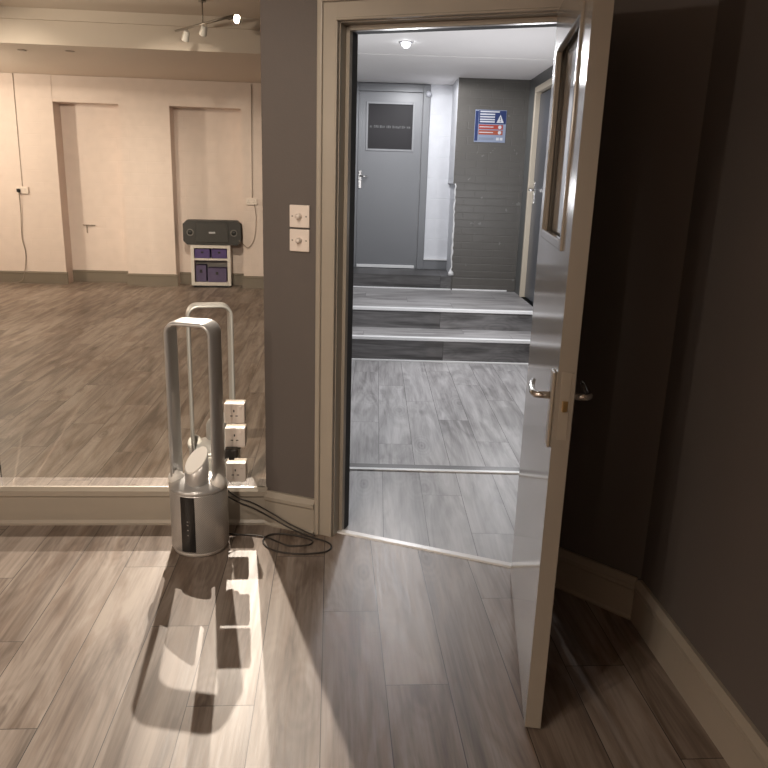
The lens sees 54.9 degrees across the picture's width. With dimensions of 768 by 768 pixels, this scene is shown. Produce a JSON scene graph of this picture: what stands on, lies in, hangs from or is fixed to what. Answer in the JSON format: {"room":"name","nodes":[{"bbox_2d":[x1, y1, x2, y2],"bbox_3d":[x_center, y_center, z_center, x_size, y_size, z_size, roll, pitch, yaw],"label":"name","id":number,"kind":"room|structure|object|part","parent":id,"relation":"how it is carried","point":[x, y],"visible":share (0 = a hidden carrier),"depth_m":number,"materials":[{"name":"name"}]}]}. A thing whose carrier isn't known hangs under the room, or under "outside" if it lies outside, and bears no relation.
{"room":"exercise studio","nodes":[
{"label":"exercise studio","id":0,"kind":"room"},
{"bbox_2d":[1,477,265,486],"bbox_3d":[-3.833,-0.882,2.721,6.724,3.000,0.100,1,15,-4],"label":"wall","id":1,"kind":"structure","parent":0,"point":[1,477],"depth_m":3.26,"materials":[{"name":"grey paint"}]},
{"bbox_2d":[0,0,265,485],"bbox_3d":[-1.037,-0.869,2.868,1.126,2.723,0.006,1,15,-4],"label":"mirror panel","id":2,"kind":"object","parent":1,"relation":"attached to","point":[131,202],"visible":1,"depth_m":2.94,"materials":[{"name":"clear glass"}]},
{"bbox_2d":[224,402,245,422],"bbox_3d":[-0.634,0.122,3.145,0.086,0.086,0.038,1,15,-4],"label":"wall socket","id":3,"kind":"object","parent":2,"relation":"attached to","point":[234,412],"visible":1,"depth_m":3.13,"materials":[{"name":"beige plastic"}]},
{"bbox_2d":[225,426,245,446],"bbox_3d":[-0.637,0.227,3.174,0.086,0.086,0.038,1,15,-4],"label":"wall socket","id":4,"kind":"object","parent":2,"relation":"attached to","point":[235,436],"visible":1,"depth_m":3.16,"materials":[{"name":"beige plastic"}]},
{"bbox_2d":[226,461,246,481],"bbox_3d":[-0.642,0.380,3.216,0.086,0.086,0.038,1,15,-4],"label":"wall socket","id":5,"kind":"object","parent":2,"relation":"attached to","point":[236,471],"visible":0.94,"depth_m":3.20,"materials":[{"name":"beige plastic"}]},
{"bbox_2d":[0,486,267,525],"bbox_3d":[-3.870,0.499,3.030,6.728,0.170,0.030,1,15,-4],"label":"baseboard","id":6,"kind":"structure","parent":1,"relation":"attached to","point":[19,505],"depth_m":3.21,"materials":[{"name":"beige wood"}]},
{"bbox_2d":[260,0,316,497],"bbox_3d":[0.131,-0.768,2.759,1.259,3.000,0.120,7,16,19],"label":"wall pier","id":7,"kind":"structure","parent":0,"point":[288,28],"depth_m":2.95,"materials":[{"name":"grey paint"}]},
{"bbox_2d":[264,490,313,533],"bbox_3d":[-0.411,0.559,3.232,0.239,0.158,0.028,7,16,19],"label":"baseboard","id":8,"kind":"structure","parent":7,"relation":"attached to","point":[298,511],"depth_m":3.22,"materials":[{"name":"beige wood"}]},
{"bbox_2d":[290,229,309,251],"bbox_3d":[-0.336,-0.564,2.909,0.086,0.086,0.030,7,16,19],"label":"light switch","id":9,"kind":"object","parent":7,"relation":"attached to","point":[299,238],"visible":1,"depth_m":2.91,"materials":[{"name":"beige plastic"}]},
{"bbox_3d":[-0.338,-0.562,2.905,0.024,0.024,0.020,7,16,19],"label":"dimmer knob","id":10,"kind":"part","parent":9,"relation":"part of","materials":[{"name":"beige plastic"}]},
{"bbox_2d":[290,205,309,227],"bbox_3d":[-0.333,-0.653,2.885,0.086,0.086,0.030,7,16,19],"label":"light switch","id":11,"kind":"object","parent":7,"relation":"attached to","point":[299,214],"visible":1,"depth_m":2.89,"materials":[{"name":"beige plastic"}]},
{"bbox_3d":[-0.335,-0.652,2.880,0.024,0.024,0.020,7,16,19],"label":"dimmer knob","id":12,"kind":"part","parent":11,"relation":"part of","materials":[{"name":"beige plastic"}]},
{"bbox_2d":[0,360,729,767],"bbox_3d":[-2.538,1.248,0.951,9.104,0.100,10.926,1,15,-4],"label":"floor","id":13,"kind":"structure","parent":0,"point":[120,648],"depth_m":2.47,"materials":[{"name":"brown wood"}]},
{"bbox_2d":[163,317,331,556],"bbox_3d":[-0.544,0.206,3.013,0.663,0.947,0.298,0,15,-8],"label":"fan","id":14,"kind":"object","parent":13,"relation":"on","point":[199,496],"visible":1,"depth_m":2.94,"materials":[{"name":"silver metal"}]},
{"bbox_3d":[-0.777,0.560,2.933,0.058,0.236,0.005,4,15,9],"label":"display panel","id":15,"kind":"part","parent":14,"relation":"part of","materials":[{"name":"black plastic"}]},
{"bbox_2d":[169,485,228,553],"bbox_3d":[-0.758,0.533,3.044,0.231,0.250,0.231,4,15,9],"label":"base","id":16,"kind":"object","parent":14,"relation":"attached to","point":[199,520],"depth_m":2.95,"materials":[{"name":"silver metal"}]},
{"bbox_3d":[-0.468,0.492,3.111,0.531,0.347,0.186,10,17,26],"label":"power cord","id":17,"kind":"part","parent":14,"relation":"part of","materials":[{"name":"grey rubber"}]},
{"bbox_2d":[228,490,314,535],"bbox_3d":[-0.489,0.517,3.203,0.416,0.230,0.052,5,16,12],"label":"lead","id":18,"kind":"object","parent":13,"relation":"on","point":[228,490],"visible":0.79,"depth_m":3.22,"materials":[{"name":"grey rubber"}]},
{"bbox_2d":[352,327,530,364],"bbox_3d":[0.486,-0.342,6.537,1.826,0.214,0.436,2,15,-1],"label":"step","id":19,"kind":"structure","parent":13,"relation":"on","point":[368,343],"depth_m":6.35,"materials":[{"name":"grey laminate"}]},
{"bbox_3d":[0.485,-0.192,6.360,1.826,0.016,0.016,2,15,-1],"label":"trim","id":20,"kind":"part","parent":19,"relation":"part of","materials":[{"name":"white metal"}]},
{"bbox_2d":[356,82,452,269],"bbox_3d":[0.505,-2.066,8.304,2.030,2.612,0.100,2,15,-1],"label":"wall","id":21,"kind":"structure","parent":0,"point":[438,187],"depth_m":8.19,"materials":[{"name":"white paint"}]},
{"bbox_2d":[356,91,422,267],"bbox_3d":[0.051,-2.223,8.162,0.684,1.869,0.104,2,15,-1],"label":"door","id":22,"kind":"structure","parent":21,"relation":"in","point":[390,123],"depth_m":8.16,"materials":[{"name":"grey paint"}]},
{"bbox_3d":[-0.266,-2.257,8.158,0.033,0.190,0.008,2,15,-1],"label":"handle plate","id":23,"kind":"part","parent":22,"relation":"part of","materials":[{"name":"silver metal"}]},
{"bbox_2d":[354,82,430,268],"bbox_3d":[0.051,-2.266,8.170,0.842,1.960,0.045,2,15,-1],"label":"trim","id":24,"kind":"structure","parent":21,"relation":"attached to","point":[378,87],"depth_m":8.06,"materials":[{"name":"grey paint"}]},
{"bbox_2d":[423,260,446,269],"bbox_3d":[0.578,-1.359,8.432,0.267,0.105,0.025,2,15,-1],"label":"baseboard","id":25,"kind":"structure","parent":21,"relation":"attached to","point":[427,264],"depth_m":8.42,"materials":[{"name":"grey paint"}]},
{"bbox_2d":[423,258,446,260],"bbox_3d":[0.580,-1.416,8.410,0.267,0.017,0.038,2,15,-1],"label":"trim","id":26,"kind":"structure","parent":21,"relation":"attached to","point":[423,258],"depth_m":8.39,"materials":[{"name":"white metal"}]},
{"bbox_2d":[352,287,532,331],"bbox_3d":[0.482,-0.835,7.596,1.826,0.185,1.894,2,15,-1],"label":"step","id":27,"kind":"structure","parent":0,"point":[372,307],"depth_m":6.72,"materials":[{"name":"grey laminate"}]},
{"bbox_2d":[353,267,450,289],"bbox_3d":[0.139,-1.165,8.147,1.142,0.147,0.580,2,15,-1],"label":"step","id":28,"kind":"structure","parent":27,"relation":"on","point":[362,277],"depth_m":7.90,"materials":[{"name":"laminate"}]},
{"bbox_3d":[0.140,-1.026,7.897,1.142,0.012,0.025,2,15,-1],"label":"trim","id":29,"kind":"part","parent":28,"relation":"part of","materials":[{"name":"white metal"}]},
{"bbox_2d":[357,27,555,84],"bbox_3d":[0.571,-2.420,4.839,2.030,0.104,6.600,2,15,-1],"label":"ceiling","id":30,"kind":"structure","parent":0,"point":[437,57],"depth_m":6.14,"materials":[{"name":"paint"}]},
{"bbox_2d":[399,41,412,47],"bbox_3d":[0.166,-2.574,5.620,0.104,0.041,0.104,2,15,-1],"label":"recessed light","id":31,"kind":"object","parent":30,"relation":"in","point":[405,44],"visible":1,"depth_m":5.59,"materials":[{"name":"grey"}]},
{"bbox_2d":[452,289,506,291],"bbox_3d":[1.016,-1.001,7.898,0.586,0.016,0.012,2,15,-1],"label":"trim","id":32,"kind":"structure","parent":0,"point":[452,289],"depth_m":7.89,"materials":[{"name":"white metal"}]},
{"bbox_2d":[446,78,530,288],"bbox_3d":[1.062,-2.091,7.920,0.730,2.129,0.636,2,15,-1],"label":"wall pier","id":33,"kind":"object","parent":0,"point":[485,179],"visible":0.99,"depth_m":7.65,"materials":[{"name":"grey paint"}]},
{"bbox_2d":[451,277,515,291],"bbox_3d":[1.061,-1.062,7.899,0.678,0.135,0.021,2,15,-1],"label":"baseboard","id":34,"kind":"object","parent":33,"relation":"attached to","point":[457,282],"visible":1,"depth_m":7.89,"materials":[{"name":"grey paint"}]},
{"bbox_2d":[474,109,506,142],"bbox_3d":[1.075,-2.606,7.482,0.317,0.310,0.006,2,15,-1],"label":"safety sign","id":35,"kind":"object","parent":33,"relation":"attached to","point":[490,125],"visible":1,"depth_m":7.48,"materials":[{"name":"blue"}]},
{"bbox_3d":[0.935,-2.610,7.478,0.030,0.285,0.001,2,15,-1],"label":"blue panel","id":36,"kind":"part","parent":35,"relation":"part of","materials":[{"name":"blue plastic"}]},
{"bbox_3d":[1.095,-2.688,7.458,0.275,0.127,0.002,1,15,-1],"label":"blue panel","id":37,"kind":"part","parent":35,"relation":"part of","materials":[{"name":"blue plastic"}]},
{"bbox_2d":[515,65,552,302],"bbox_3d":[1.498,-1.185,5.184,0.102,2.612,6.600,2,15,-1],"label":"wall","id":38,"kind":"structure","parent":0,"point":[547,74],"depth_m":7.46,"materials":[{"name":"grey paint"}]},
{"bbox_2d":[350,467,518,473],"bbox_3d":[0.473,0.468,3.957,1.900,0.007,0.031,2,15,-1],"label":"trim","id":39,"kind":"structure","parent":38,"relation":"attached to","point":[351,468],"depth_m":3.94,"materials":[{"name":"white metal"}]},
{"bbox_2d":[350,463,519,470],"bbox_3d":[0.473,0.457,4.001,1.900,0.005,0.060,2,15,-1],"label":"trim","id":40,"kind":"structure","parent":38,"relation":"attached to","point":[351,464],"depth_m":4.00,"materials":[{"name":"grey metal"}]},
{"bbox_2d":[519,78,551,296],"bbox_3d":[1.482,-1.757,6.935,0.125,2.007,0.840,2,15,-1],"label":"trim","id":41,"kind":"structure","parent":38,"relation":"attached to","point":[546,85],"depth_m":7.25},
{"bbox_2d":[525,89,550,301],"bbox_3d":[1.454,-1.730,6.942,0.109,1.930,0.720,2,15,-1],"label":"door","id":42,"kind":"structure","parent":38,"relation":"in","point":[545,97],"depth_m":7.06,"materials":[{"name":"paint"}]},
{"bbox_3d":[1.459,-1.865,7.209,0.008,0.210,0.045,2,15,-1],"label":"handle plate","id":43,"kind":"part","parent":42,"relation":"part of","materials":[{"name":"silver metal"}]},
{"bbox_2d":[559,0,718,579],"bbox_3d":[0.875,-0.652,2.419,0.156,3.000,0.398,-12,21,-42],"label":"wall","id":44,"kind":"structure","parent":0,"point":[660,51],"depth_m":2.43,"materials":[{"name":"grey paint"}]},
{"bbox_2d":[337,529,511,567],"bbox_3d":[0.187,0.691,3.105,0.823,0.008,0.037,7,16,19],"label":"trim","id":45,"kind":"structure","parent":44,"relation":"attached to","point":[345,532],"depth_m":3.10,"materials":[{"name":"white metal"}]},
{"bbox_2d":[314,0,562,536],"bbox_3d":[0.219,-0.327,2.829,0.993,2.118,0.152,7,16,19],"label":"door frame","id":46,"kind":"structure","parent":44,"relation":"attached to","point":[330,13],"depth_m":2.82,"materials":[{"name":"beige wood"}]},
{"bbox_2d":[510,0,613,727],"bbox_3d":[0.498,-0.109,2.225,0.162,2.014,0.862,3,15,6],"label":"door","id":47,"kind":"structure","parent":44,"relation":"in","point":[584,27],"depth_m":1.98,"materials":[{"name":"beige paint"}]},
{"bbox_3d":[0.405,0.010,1.942,0.051,0.027,0.117,3,15,6],"label":"lever","id":48,"kind":"part","parent":47,"relation":"part of","materials":[{"name":"silver metal"}]},
{"bbox_3d":[0.428,0.062,1.903,0.008,0.200,0.044,3,15,6],"label":"handle plate","id":49,"kind":"part","parent":47,"relation":"part of","materials":[{"name":"silver metal"}]},
{"bbox_3d":[0.518,-0.691,2.081,0.006,0.568,0.551,3,15,6],"label":"glass pane","id":50,"kind":"part","parent":47,"relation":"part of","materials":[{"name":"clear glass"}]},
{"bbox_3d":[0.479,0.065,1.897,0.008,0.200,0.044,3,15,6],"label":"handle plate","id":51,"kind":"part","parent":47,"relation":"part of","materials":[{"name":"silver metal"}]},
{"bbox_3d":[0.515,0.017,1.931,0.051,0.027,0.117,3,15,6],"label":"lever","id":52,"kind":"part","parent":47,"relation":"part of","materials":[{"name":"silver metal"}]},
{"bbox_2d":[555,546,637,619],"bbox_3d":[0.758,0.728,2.748,0.360,0.158,0.028,16,21,42],"label":"baseboard","id":53,"kind":"structure","parent":44,"relation":"attached to","point":[608,588],"depth_m":2.72,"materials":[{"name":"beige wood"}]},
{"bbox_2d":[641,0,767,741],"bbox_3d":[1.227,0.312,-1.082,0.100,3.000,7.010,1,15,-4],"label":"wall","id":54,"kind":"structure","parent":0,"point":[705,561],"depth_m":2.07,"materials":[{"name":"grey paint"}]},
{"bbox_2d":[630,580,767,767],"bbox_3d":[1.110,1.638,-0.555,0.027,0.160,6.600,1,15,-4],"label":"baseboard","id":55,"kind":"structure","parent":54,"relation":"attached to","point":[735,736],"depth_m":2.15,"materials":[{"name":"beige wood"}]}
]}

